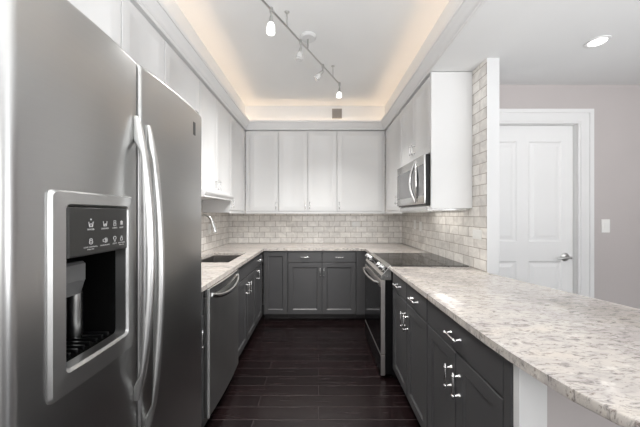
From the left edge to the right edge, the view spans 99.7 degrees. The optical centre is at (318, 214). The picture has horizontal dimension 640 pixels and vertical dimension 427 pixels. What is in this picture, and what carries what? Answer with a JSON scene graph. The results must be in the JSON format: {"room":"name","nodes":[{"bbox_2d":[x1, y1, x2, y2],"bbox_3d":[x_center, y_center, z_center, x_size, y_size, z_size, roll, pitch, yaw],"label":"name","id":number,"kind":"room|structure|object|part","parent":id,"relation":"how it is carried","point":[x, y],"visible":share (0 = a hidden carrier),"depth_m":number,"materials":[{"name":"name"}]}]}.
{"room":"kitchen","nodes":[
{"label":"kitchen","id":0,"kind":"room"},
{"bbox_2d":[201,200,228,251],"bbox_3d":[-1.380,0.095,-0.290,0.100,2.500,8.620,0,0,0],"label":"wall","id":1,"kind":"structure","parent":0,"point":[221,220],"depth_m":3.49,"materials":[{"name":"tile"}]},
{"bbox_2d":[68,0,120,46],"bbox_3d":[-1.161,-0.819,0.911,0.322,0.667,0.921,0,0,0],"label":"upper cabinet","id":2,"kind":"object","parent":1,"relation":"attached to","point":[106,14],"visible":0.02,"depth_m":1.27,"materials":[{"name":"white paint"}]},
{"bbox_2d":[121,0,198,113],"bbox_3d":[-1.161,-0.582,1.822,0.322,1.141,0.899,0,0,0],"label":"upper cabinet","id":3,"kind":"object","parent":1,"relation":"attached to","point":[140,40],"visible":0.26,"depth_m":1.66,"materials":[{"name":"white paint"}]},
{"bbox_3d":[-1.010,-0.591,1.565,0.020,1.087,0.379,0,0,0],"label":"door","id":4,"kind":"part","parent":3,"relation":"part of","materials":[{"name":"white paint"}]},
{"bbox_3d":[-1.010,-0.591,2.014,0.020,1.087,0.507,0,0,0],"label":"door","id":5,"kind":"part","parent":3,"relation":"part of","materials":[{"name":"white paint"}]},
{"bbox_2d":[199,80,233,200],"bbox_3d":[-1.139,-0.653,2.670,0.367,0.997,0.795,0,0,0],"label":"upper cabinet","id":6,"kind":"object","parent":1,"relation":"attached to","point":[215,119],"visible":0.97,"depth_m":2.60,"materials":[{"name":"white paint"}]},
{"bbox_3d":[-1.010,-0.673,2.461,0.020,0.922,0.370,0,0,0],"label":"door","id":7,"kind":"part","parent":6,"relation":"part of","materials":[{"name":"white paint"}]},
{"bbox_3d":[-1.010,-0.673,2.858,0.020,0.922,0.412,0,0,0],"label":"door","id":8,"kind":"part","parent":6,"relation":"part of","materials":[{"name":"white paint"}]},
{"bbox_2d":[202,115,244,213],"bbox_3d":[-1.142,-0.582,3.378,0.360,1.141,0.620,0,0,0],"label":"upper cabinet","id":9,"kind":"object","parent":1,"relation":"attached to","point":[237,133],"visible":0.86,"depth_m":3.27,"materials":[{"name":"white paint"}]},
{"bbox_3d":[-1.010,-0.591,3.335,0.020,1.087,0.526,0,0,0],"label":"door","id":10,"kind":"part","parent":9,"relation":"part of","materials":[{"name":"white paint"}]},
{"bbox_3d":[-1.012,-0.026,3.378,0.022,0.030,0.619,0,0,0],"label":"light rail","id":11,"kind":"part","parent":9,"relation":"part of","materials":[{"name":"white paint"}]},
{"bbox_2d":[204,305,420,426],"bbox_3d":[1.235,1.385,-0.240,5.330,0.080,8.720,0,0,0],"label":"floor","id":12,"kind":"structure","parent":0,"point":[288,372],"depth_m":2.15,"materials":[{"name":"brown wood"}]},
{"bbox_2d":[0,0,200,426],"bbox_3d":[-0.875,0.449,0.802,0.849,1.788,0.755,0,0,0],"label":"refrigerator","id":13,"kind":"object","parent":12,"relation":"on","point":[100,158],"visible":1,"depth_m":0.60,"materials":[{"name":"grey metal"}]},
{"bbox_3d":[-0.529,0.407,0.594,0.067,1.675,0.334,0,0,0],"label":"freezer door","id":14,"kind":"part","parent":13,"relation":"part of","materials":[{"name":"silver metal"}]},
{"bbox_3d":[-0.508,0.035,0.609,0.046,0.102,0.169,0,0,0],"label":"control panel","id":15,"kind":"part","parent":13,"relation":"part of","materials":[{"name":"grey plastic"}]},
{"bbox_3d":[-0.480,0.120,0.744,0.058,0.780,0.023,0,0,0],"label":"handle","id":16,"kind":"part","parent":13,"relation":"part of","materials":[{"name":"silver metal"}]},
{"bbox_3d":[-0.478,0.182,0.790,0.055,0.885,0.023,0,0,0],"label":"handle","id":17,"kind":"part","parent":13,"relation":"part of","materials":[{"name":"silver metal"}]},
{"bbox_3d":[-0.529,0.407,0.973,0.068,1.675,0.414,0,0,0],"label":"fridge door","id":18,"kind":"part","parent":13,"relation":"part of","materials":[{"name":"silver metal"}]},
{"bbox_2d":[201,292,203,423],"bbox_3d":[-0.980,0.900,1.425,0.634,0.887,0.449,0,0,0],"label":"base cabinet","id":19,"kind":"object","parent":12,"relation":"on","point":[202,315],"visible":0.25,"depth_m":1.63,"materials":[{"name":"grey paint"}]},
{"bbox_3d":[-0.710,0.536,1.431,0.020,0.130,0.429,0,0,0],"label":"drawer","id":20,"kind":"part","parent":19,"relation":"part of","materials":[{"name":"grey paint"}]},
{"bbox_3d":[-0.682,0.725,1.560,0.038,0.115,0.016,0,0,0],"label":"handle","id":21,"kind":"part","parent":19,"relation":"part of","materials":[{"name":"silver metal"}]},
{"bbox_2d":[201,243,428,292],"bbox_3d":[-0.043,0.440,2.609,2.569,0.030,2.818,0,0,0],"label":"countertop","id":22,"kind":"structure","parent":19,"relation":"on","point":[211,273],"depth_m":3.28,"materials":[{"name":"beige stone"}]},
{"bbox_2d":[201,214,216,233],"bbox_3d":[-1.143,0.209,2.663,0.260,0.430,0.131,0,0,0],"label":"faucet","id":23,"kind":"object","parent":22,"relation":"on","point":[214,230],"visible":0.46,"depth_m":2.69,"materials":[{"name":"silver metal"}]},
{"bbox_2d":[201,255,240,262],"bbox_3d":[-0.985,0.548,2.700,0.410,0.184,0.660,0,0,0],"label":"sink","id":24,"kind":"object","parent":22,"relation":"in","point":[215,258],"visible":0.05,"depth_m":3.01,"materials":[{"name":"silver metal"}]},
{"bbox_2d":[201,269,238,426],"bbox_3d":[-0.962,0.901,1.960,0.677,0.885,0.619,0,0,0],"label":"dishwasher","id":25,"kind":"object","parent":12,"relation":"on","point":[220,300],"visible":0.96,"depth_m":1.81,"materials":[{"name":"grey metal"}]},
{"bbox_3d":[-0.675,0.854,1.657,0.013,0.789,0.012,0,0,0],"label":"edge trim","id":26,"kind":"part","parent":25,"relation":"part of","materials":[{"name":"grey metal"}]},
{"bbox_3d":[-0.649,0.526,1.962,0.051,0.073,0.560,0,0,0],"label":"handle","id":27,"kind":"part","parent":25,"relation":"part of","materials":[{"name":"silver metal"}]},
{"bbox_2d":[238,257,255,357],"bbox_3d":[-0.980,0.900,2.652,0.634,0.887,0.754,0,0,0],"label":"base cabinet","id":28,"kind":"object","parent":12,"relation":"on","point":[246,284],"visible":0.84,"depth_m":2.62,"materials":[{"name":"grey paint"}]},
{"bbox_3d":[-0.710,0.932,2.465,0.020,0.646,0.371,0,0,0],"label":"door","id":29,"kind":"part","parent":28,"relation":"part of","materials":[{"name":"grey paint"}]},
{"bbox_3d":[-0.710,0.536,2.652,0.020,0.130,0.747,0,0,0],"label":"drawer","id":30,"kind":"part","parent":28,"relation":"part of","materials":[{"name":"grey paint"}]},
{"bbox_3d":[-0.710,0.932,2.841,0.020,0.646,0.370,0,0,0],"label":"door","id":31,"kind":"part","parent":28,"relation":"part of","materials":[{"name":"grey paint"}]},
{"bbox_2d":[255,253,261,324],"bbox_3d":[-0.980,0.900,3.204,0.634,0.887,0.347,0,0,0],"label":"base cabinet","id":32,"kind":"object","parent":12,"relation":"on","point":[258,268],"visible":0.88,"depth_m":3.19,"materials":[{"name":"grey paint"}]},
{"bbox_3d":[-0.710,0.536,3.200,0.020,0.130,0.332,0,0,0],"label":"drawer","id":33,"kind":"part","parent":32,"relation":"part of","materials":[{"name":"grey paint"}]},
{"bbox_2d":[263,251,288,318],"bbox_3d":[-0.543,0.900,3.699,0.311,0.887,0.597,0,0,0],"label":"base cabinet","id":34,"kind":"object","parent":12,"relation":"on","point":[275,263],"visible":0.94,"depth_m":3.41,"materials":[{"name":"grey paint"}]},
{"bbox_2d":[288,251,366,318],"bbox_3d":[0.119,0.900,3.680,1.011,0.887,0.634,0,0,0],"label":"base cabinet","id":35,"kind":"object","parent":12,"relation":"on","point":[321,284],"visible":0.98,"depth_m":3.40,"materials":[{"name":"grey paint"}]},
{"bbox_3d":[-0.171,0.536,3.410,0.423,0.130,0.020,0,0,0],"label":"drawer","id":36,"kind":"part","parent":35,"relation":"part of","materials":[{"name":"grey paint"}]},
{"bbox_3d":[-0.171,0.932,3.410,0.423,0.646,0.020,0,0,0],"label":"door","id":37,"kind":"part","parent":35,"relation":"part of","materials":[{"name":"grey paint"}]},
{"bbox_3d":[0.259,0.536,3.410,0.423,0.130,0.020,0,0,0],"label":"drawer","id":38,"kind":"part","parent":35,"relation":"part of","materials":[{"name":"grey paint"}]},
{"bbox_3d":[0.259,0.932,3.410,0.423,0.646,0.020,0,0,0],"label":"door","id":39,"kind":"part","parent":35,"relation":"part of","materials":[{"name":"grey paint"}]},
{"bbox_3d":[0.550,0.859,3.421,0.149,0.803,0.041,0,0,0],"label":"filler panel","id":40,"kind":"part","parent":35,"relation":"part of","materials":[{"name":"grey paint"}]},
{"bbox_2d":[392,273,428,426],"bbox_3d":[0.902,0.900,1.859,0.670,0.887,0.706,0,0,0],"label":"base cabinet","id":41,"kind":"object","parent":12,"relation":"on","point":[410,308],"visible":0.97,"depth_m":1.76,"materials":[{"name":"grey paint"}]},
{"bbox_3d":[0.615,0.536,2.032,0.020,0.130,0.342,0,0,0],"label":"drawer","id":42,"kind":"part","parent":41,"relation":"part of","materials":[{"name":"grey paint"}]},
{"bbox_3d":[0.615,0.932,2.032,0.020,0.646,0.342,0,0,0],"label":"door","id":43,"kind":"part","parent":41,"relation":"part of","materials":[{"name":"grey paint"}]},
{"bbox_3d":[0.587,0.735,1.890,0.038,0.115,0.016,0,0,0],"label":"handle","id":44,"kind":"part","parent":41,"relation":"part of","materials":[{"name":"silver metal"}]},
{"bbox_3d":[0.587,0.735,1.828,0.038,0.115,0.016,0,0,0],"label":"handle","id":45,"kind":"part","parent":41,"relation":"part of","materials":[{"name":"silver metal"}]},
{"bbox_3d":[0.587,0.536,1.685,0.038,0.016,0.110,0,0,0],"label":"handle","id":46,"kind":"part","parent":41,"relation":"part of","materials":[{"name":"silver metal"}]},
{"bbox_3d":[0.615,0.536,1.683,0.020,0.130,0.345,0,0,0],"label":"drawer","id":47,"kind":"part","parent":41,"relation":"part of","materials":[{"name":"grey paint"}]},
{"bbox_3d":[0.615,0.932,1.683,0.020,0.646,0.345,0,0,0],"label":"door","id":48,"kind":"part","parent":41,"relation":"part of","materials":[{"name":"grey paint"}]},
{"bbox_2d":[362,253,468,376],"bbox_3d":[0.840,0.879,2.595,0.792,0.930,0.758,0,0,0],"label":"range oven","id":49,"kind":"object","parent":12,"relation":"on","point":[378,274],"visible":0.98,"depth_m":2.33,"materials":[{"name":"silver metal"}]},
{"bbox_3d":[0.481,0.573,2.595,0.073,0.023,0.681,0,0,0],"label":"handle","id":50,"kind":"part","parent":49,"relation":"part of","materials":[{"name":"silver metal"}]},
{"bbox_3d":[0.511,1.240,2.593,0.005,0.150,0.738,0,0,0],"label":"drawer","id":51,"kind":"part","parent":49,"relation":"part of","materials":[{"name":"silver metal"}]},
{"bbox_3d":[0.530,1.240,2.595,0.036,0.166,0.758,0,0,0],"label":"storage drawer","id":52,"kind":"part","parent":49,"relation":"part of","materials":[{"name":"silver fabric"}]},
{"bbox_3d":[0.530,0.847,2.595,0.036,0.607,0.758,0,0,0],"label":"oven door","id":53,"kind":"part","parent":49,"relation":"part of","materials":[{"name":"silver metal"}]},
{"bbox_3d":[0.557,0.479,2.595,0.083,0.120,0.758,0,0,0],"label":"control panel","id":54,"kind":"part","parent":49,"relation":"part of","materials":[{"name":"silver metal"}]},
{"bbox_3d":[0.537,0.450,2.285,0.066,0.067,0.058,0,0,0],"label":"knob","id":55,"kind":"part","parent":49,"relation":"part of","materials":[{"name":"silver metal"}]},
{"bbox_2d":[374,253,468,266],"bbox_3d":[0.918,0.430,2.595,0.636,0.018,0.758,0,0,0],"label":"cooktop","id":56,"kind":"object","parent":49,"relation":"in","point":[389,259],"depth_m":2.47,"materials":[{"name":"grey glass"}]},
{"bbox_2d":[428,300,512,426],"bbox_3d":[0.902,0.900,1.177,0.670,0.887,0.654,0,0,0],"label":"base cabinet","id":57,"kind":"object","parent":12,"relation":"on","point":[470,384],"visible":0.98,"depth_m":1.13,"materials":[{"name":"grey paint"}]},
{"bbox_3d":[0.615,0.932,1.347,0.020,0.646,0.305,0,0,0],"label":"door","id":58,"kind":"part","parent":57,"relation":"part of","materials":[{"name":"grey paint"}]},
{"bbox_3d":[0.587,0.735,1.227,0.038,0.115,0.016,0,0,0],"label":"handle","id":59,"kind":"part","parent":57,"relation":"part of","materials":[{"name":"silver metal"}]},
{"bbox_3d":[0.587,0.536,1.190,0.038,0.016,0.110,0,0,0],"label":"handle","id":60,"kind":"part","parent":57,"relation":"part of","materials":[{"name":"silver metal"}]},
{"bbox_3d":[0.587,0.735,1.157,0.038,0.115,0.016,0,0,0],"label":"handle","id":61,"kind":"part","parent":57,"relation":"part of","materials":[{"name":"silver metal"}]},
{"bbox_3d":[0.615,0.536,1.194,0.020,0.130,0.612,0,0,0],"label":"drawer","id":62,"kind":"part","parent":57,"relation":"part of","materials":[{"name":"grey paint"}]},
{"bbox_3d":[0.615,0.932,1.038,0.020,0.646,0.301,0,0,0],"label":"door","id":63,"kind":"part","parent":57,"relation":"part of","materials":[{"name":"grey paint"}]},
{"bbox_3d":[0.616,0.859,0.867,0.018,0.803,0.034,0,0,0],"label":"filler panel","id":64,"kind":"part","parent":57,"relation":"part of","materials":[{"name":"grey paint"}]},
{"bbox_2d":[390,267,639,426],"bbox_3d":[1.035,0.440,1.292,0.904,0.030,1.833,0,0,0],"label":"countertop","id":65,"kind":"structure","parent":57,"relation":"on","point":[585,349],"depth_m":0.99,"materials":[{"name":"beige stone"}]},
{"bbox_2d":[229,137,401,304],"bbox_3d":[-0.053,0.095,4.070,2.753,2.500,0.100,0,0,0],"label":"wall","id":66,"kind":"structure","parent":0,"point":[243,228],"depth_m":4.02,"materials":[{"name":"tile"}]},
{"bbox_2d":[246,131,278,213],"bbox_3d":[-0.773,-0.582,3.833,0.449,1.141,0.359,0,0,0],"label":"upper cabinet","id":67,"kind":"object","parent":66,"relation":"attached to","point":[262,147],"visible":0.99,"depth_m":3.70,"materials":[{"name":"white paint"}]},
{"bbox_3d":[-0.773,-0.026,3.702,0.449,0.030,0.022,0,0,0],"label":"light rail","id":68,"kind":"part","parent":67,"relation":"part of","materials":[{"name":"white paint"}]},
{"bbox_2d":[278,131,336,213],"bbox_3d":[-0.148,-0.582,3.833,0.799,1.141,0.359,0,0,0],"label":"upper cabinet","id":69,"kind":"object","parent":66,"relation":"attached to","point":[307,159],"visible":1,"depth_m":3.70,"materials":[{"name":"white paint"}]},
{"bbox_3d":[-0.347,-0.591,3.700,0.392,1.087,0.020,0,0,0],"label":"door","id":70,"kind":"part","parent":69,"relation":"part of","materials":[{"name":"white paint"}]},
{"bbox_3d":[-0.148,-0.026,3.702,0.799,0.030,0.022,0,0,0],"label":"light rail","id":71,"kind":"part","parent":69,"relation":"part of","materials":[{"name":"white paint"}]},
{"bbox_3d":[0.051,-0.591,3.700,0.393,1.087,0.020,0,0,0],"label":"door","id":72,"kind":"part","parent":69,"relation":"part of","materials":[{"name":"white paint"}]},
{"bbox_2d":[352,221,359,226],"bbox_3d":[0.558,0.141,4.016,0.115,0.075,0.008,0,0,0],"label":"wall outlet","id":73,"kind":"object","parent":66,"relation":"attached to","point":[354,223],"visible":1,"depth_m":4.01,"materials":[{"name":"white plastic"}]},
{"bbox_2d":[337,131,384,213],"bbox_3d":[0.580,-0.582,3.833,0.655,1.141,0.359,0,0,0],"label":"upper cabinet","id":74,"kind":"object","parent":66,"relation":"attached to","point":[360,154],"visible":0.99,"depth_m":3.70,"materials":[{"name":"white paint"}]},
{"bbox_3d":[0.580,-0.026,3.702,0.655,0.030,0.022,0,0,0],"label":"light rail","id":75,"kind":"part","parent":74,"relation":"part of","materials":[{"name":"white paint"}]},
{"bbox_2d":[129,0,639,136],"bbox_3d":[1.235,-1.360,-0.240,5.330,0.410,8.720,0,0,0],"label":"ceiling","id":76,"kind":"structure","parent":0,"point":[374,47],"depth_m":2.14,"materials":[{"name":"paint"}]},
{"bbox_2d":[261,0,341,97],"bbox_3d":[-0.152,-1.351,2.107,0.138,0.266,1.716,0,0,24],"label":"track light","id":77,"kind":"object","parent":76,"relation":"attached to","point":[308,37],"visible":1,"depth_m":2.15,"materials":[{"name":"brushed nickel"},{"name":"frosted white glass"},{"name":"chrome"}]},
{"bbox_3d":[-0.322,-1.253,1.818,0.058,0.070,0.058,0,0,0],"label":"lamp shade","id":78,"kind":"part","parent":77,"relation":"part of","materials":[{"name":"white glass"}]},
{"bbox_3d":[-0.154,-1.258,2.150,0.058,0.063,0.058,0,0,0],"label":"lamp shade","id":79,"kind":"part","parent":77,"relation":"part of","materials":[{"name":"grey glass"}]},
{"bbox_3d":[-0.010,-1.275,2.508,0.071,0.071,0.058,0,0,0],"label":"lamp shade","id":80,"kind":"part","parent":77,"relation":"part of","materials":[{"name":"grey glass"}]},
{"bbox_2d":[133,0,486,129],"bbox_3d":[-0.045,-1.209,1.595,1.910,0.112,4.190,0,0,0],"label":"trim","id":81,"kind":"structure","parent":76,"relation":"attached to","point":[156,11],"depth_m":2.19,"materials":[{"name":"white paint"}]},
{"bbox_2d":[332,109,341,118],"bbox_3d":[0.253,-1.377,3.684,0.135,0.135,0.010,0,0,0],"label":"ceiling vent","id":82,"kind":"object","parent":76,"relation":"in","point":[336,113],"visible":1,"depth_m":3.68,"materials":[{"name":"silver metal"}]},
{"bbox_2d":[584,35,611,47],"bbox_3d":[1.860,-1.151,1.800,0.130,0.009,0.130,0,0,0],"label":"recessed light","id":83,"kind":"object","parent":76,"relation":"in","point":[600,40],"visible":1,"depth_m":1.80,"materials":[{"name":"white paint"}]},
{"bbox_2d":[402,58,498,274],"bbox_3d":[1.289,0.095,3.006,0.092,2.500,2.028,0,0,0],"label":"wall","id":84,"kind":"structure","parent":0,"point":[446,234],"depth_m":2.10,"materials":[{"name":"tile"}]},
{"bbox_2d":[385,111,425,213],"bbox_3d":[1.052,-0.582,3.325,0.360,1.141,0.726,0,0,0],"label":"upper cabinet","id":85,"kind":"object","parent":84,"relation":"attached to","point":[393,134],"visible":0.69,"depth_m":3.30,"materials":[{"name":"white paint"}]},
{"bbox_3d":[0.922,-0.026,3.325,0.022,0.030,0.725,0,0,0],"label":"light rail","id":86,"kind":"part","parent":85,"relation":"part of","materials":[{"name":"white paint"}]},
{"bbox_3d":[0.920,-0.591,3.293,0.020,1.087,0.650,0,0,0],"label":"door","id":87,"kind":"part","parent":85,"relation":"part of","materials":[{"name":"white paint"}]},
{"bbox_2d":[402,72,471,207],"bbox_3d":[1.057,-0.601,2.570,0.368,1.102,0.784,0,0,0],"label":"upper cabinet","id":88,"kind":"object","parent":84,"relation":"attached to","point":[437,121],"visible":0.95,"depth_m":2.18,"materials":[{"name":"white paint"}]},
{"bbox_3d":[0.920,-0.820,2.771,0.020,0.628,0.374,0,0,0],"label":"door","id":89,"kind":"part","parent":88,"relation":"part of","materials":[{"name":"white paint"}]},
{"bbox_3d":[0.920,-0.820,2.391,0.020,0.628,0.374,0,0,0],"label":"door","id":90,"kind":"part","parent":88,"relation":"part of","materials":[{"name":"white paint"}]},
{"bbox_2d":[397,154,469,211],"bbox_3d":[1.026,-0.263,2.581,0.428,0.461,0.754,0,0,0],"label":"microwave","id":91,"kind":"object","parent":88,"relation":"attached to","point":[413,179],"visible":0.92,"depth_m":2.37,"materials":[{"name":"silver metal"}]},
{"bbox_3d":[0.869,-0.291,2.581,0.014,0.404,0.754,0,0,0],"label":"door","id":92,"kind":"part","parent":91,"relation":"part of","materials":[{"name":"silver metal"}]},
{"bbox_3d":[0.839,-0.287,2.405,0.021,0.369,0.076,0,0,-37],"label":"handle","id":93,"kind":"part","parent":91,"relation":"part of","materials":[{"name":"silver metal"}]},
{"bbox_3d":[0.852,-0.287,2.362,0.021,0.367,0.062,0,0,17],"label":"handle","id":94,"kind":"part","parent":91,"relation":"part of","materials":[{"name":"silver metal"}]},
{"bbox_3d":[0.861,-0.287,2.288,0.004,0.260,0.161,0,0,0],"label":"control panel","id":95,"kind":"part","parent":91,"relation":"part of","materials":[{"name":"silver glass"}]},
{"bbox_2d":[400,206,469,211],"bbox_3d":[1.065,-0.051,2.581,0.347,0.038,0.746,0,0,0],"label":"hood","id":96,"kind":"object","parent":91,"relation":"attached to","point":[406,208],"depth_m":2.28,"materials":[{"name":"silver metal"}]},
{"bbox_3d":[1.075,-0.600,2.189,0.331,1.100,0.022,0,0,0],"label":"panel","id":97,"kind":"part","parent":88,"relation":"part of","materials":[{"name":"white paint"}]},
{"bbox_2d":[473,229,481,239],"bbox_3d":[1.238,0.157,2.112,0.008,0.075,0.115,0,0,0],"label":"wall outlet","id":98,"kind":"object","parent":84,"relation":"attached to","point":[477,234],"visible":1,"depth_m":2.10,"materials":[{"name":"white plastic"}]},
{"bbox_2d":[499,85,639,308],"bbox_3d":[2.567,0.095,2.460,2.465,2.500,0.120,0,0,0],"label":"wall","id":99,"kind":"structure","parent":0,"point":[616,108],"depth_m":2.40,"materials":[{"name":"grey paint"}]},
{"bbox_2d":[499,126,572,292],"bbox_3d":[1.841,0.268,2.424,0.905,2.138,0.102,0,0,0],"label":"door","id":100,"kind":"structure","parent":99,"relation":"in","point":[536,162],"depth_m":2.44,"materials":[{"name":"white paint"}]},
{"bbox_3d":[2.188,0.383,2.404,0.145,0.078,0.062,0,0,0],"label":"handle","id":101,"kind":"part","parent":100,"relation":"part of","materials":[{"name":"silver metal"}]},
{"bbox_2d":[499,109,593,297],"bbox_3d":[1.879,0.207,2.446,1.087,2.275,0.148,0,0,0],"label":"trim","id":102,"kind":"structure","parent":99,"relation":"attached to","point":[582,120],"depth_m":2.38,"materials":[{"name":"white paint"}]},
{"bbox_2d":[601,219,609,232],"bbox_3d":[2.548,0.102,2.396,0.075,0.118,0.008,0,0,0],"label":"light switch","id":103,"kind":"object","parent":99,"relation":"attached to","point":[605,223],"visible":1,"depth_m":2.39,"materials":[{"name":"white plastic"}]},
{"bbox_2d":[547,386,621,426],"bbox_3d":[1.000,0.901,1.413,0.601,0.888,1.154,0,0,0],"label":"wall","id":104,"kind":"structure","parent":0,"point":[561,411],"depth_m":0.84,"materials":[{"name":"grey paint"}]},
{"bbox_2d":[513,364,546,426],"bbox_3d":[0.654,0.901,0.836,0.085,0.888,0.025,0,0,0],"label":"trim","id":105,"kind":"structure","parent":104,"relation":"attached to","point":[529,394],"depth_m":0.82,"materials":[{"name":"white paint"}]}
]}

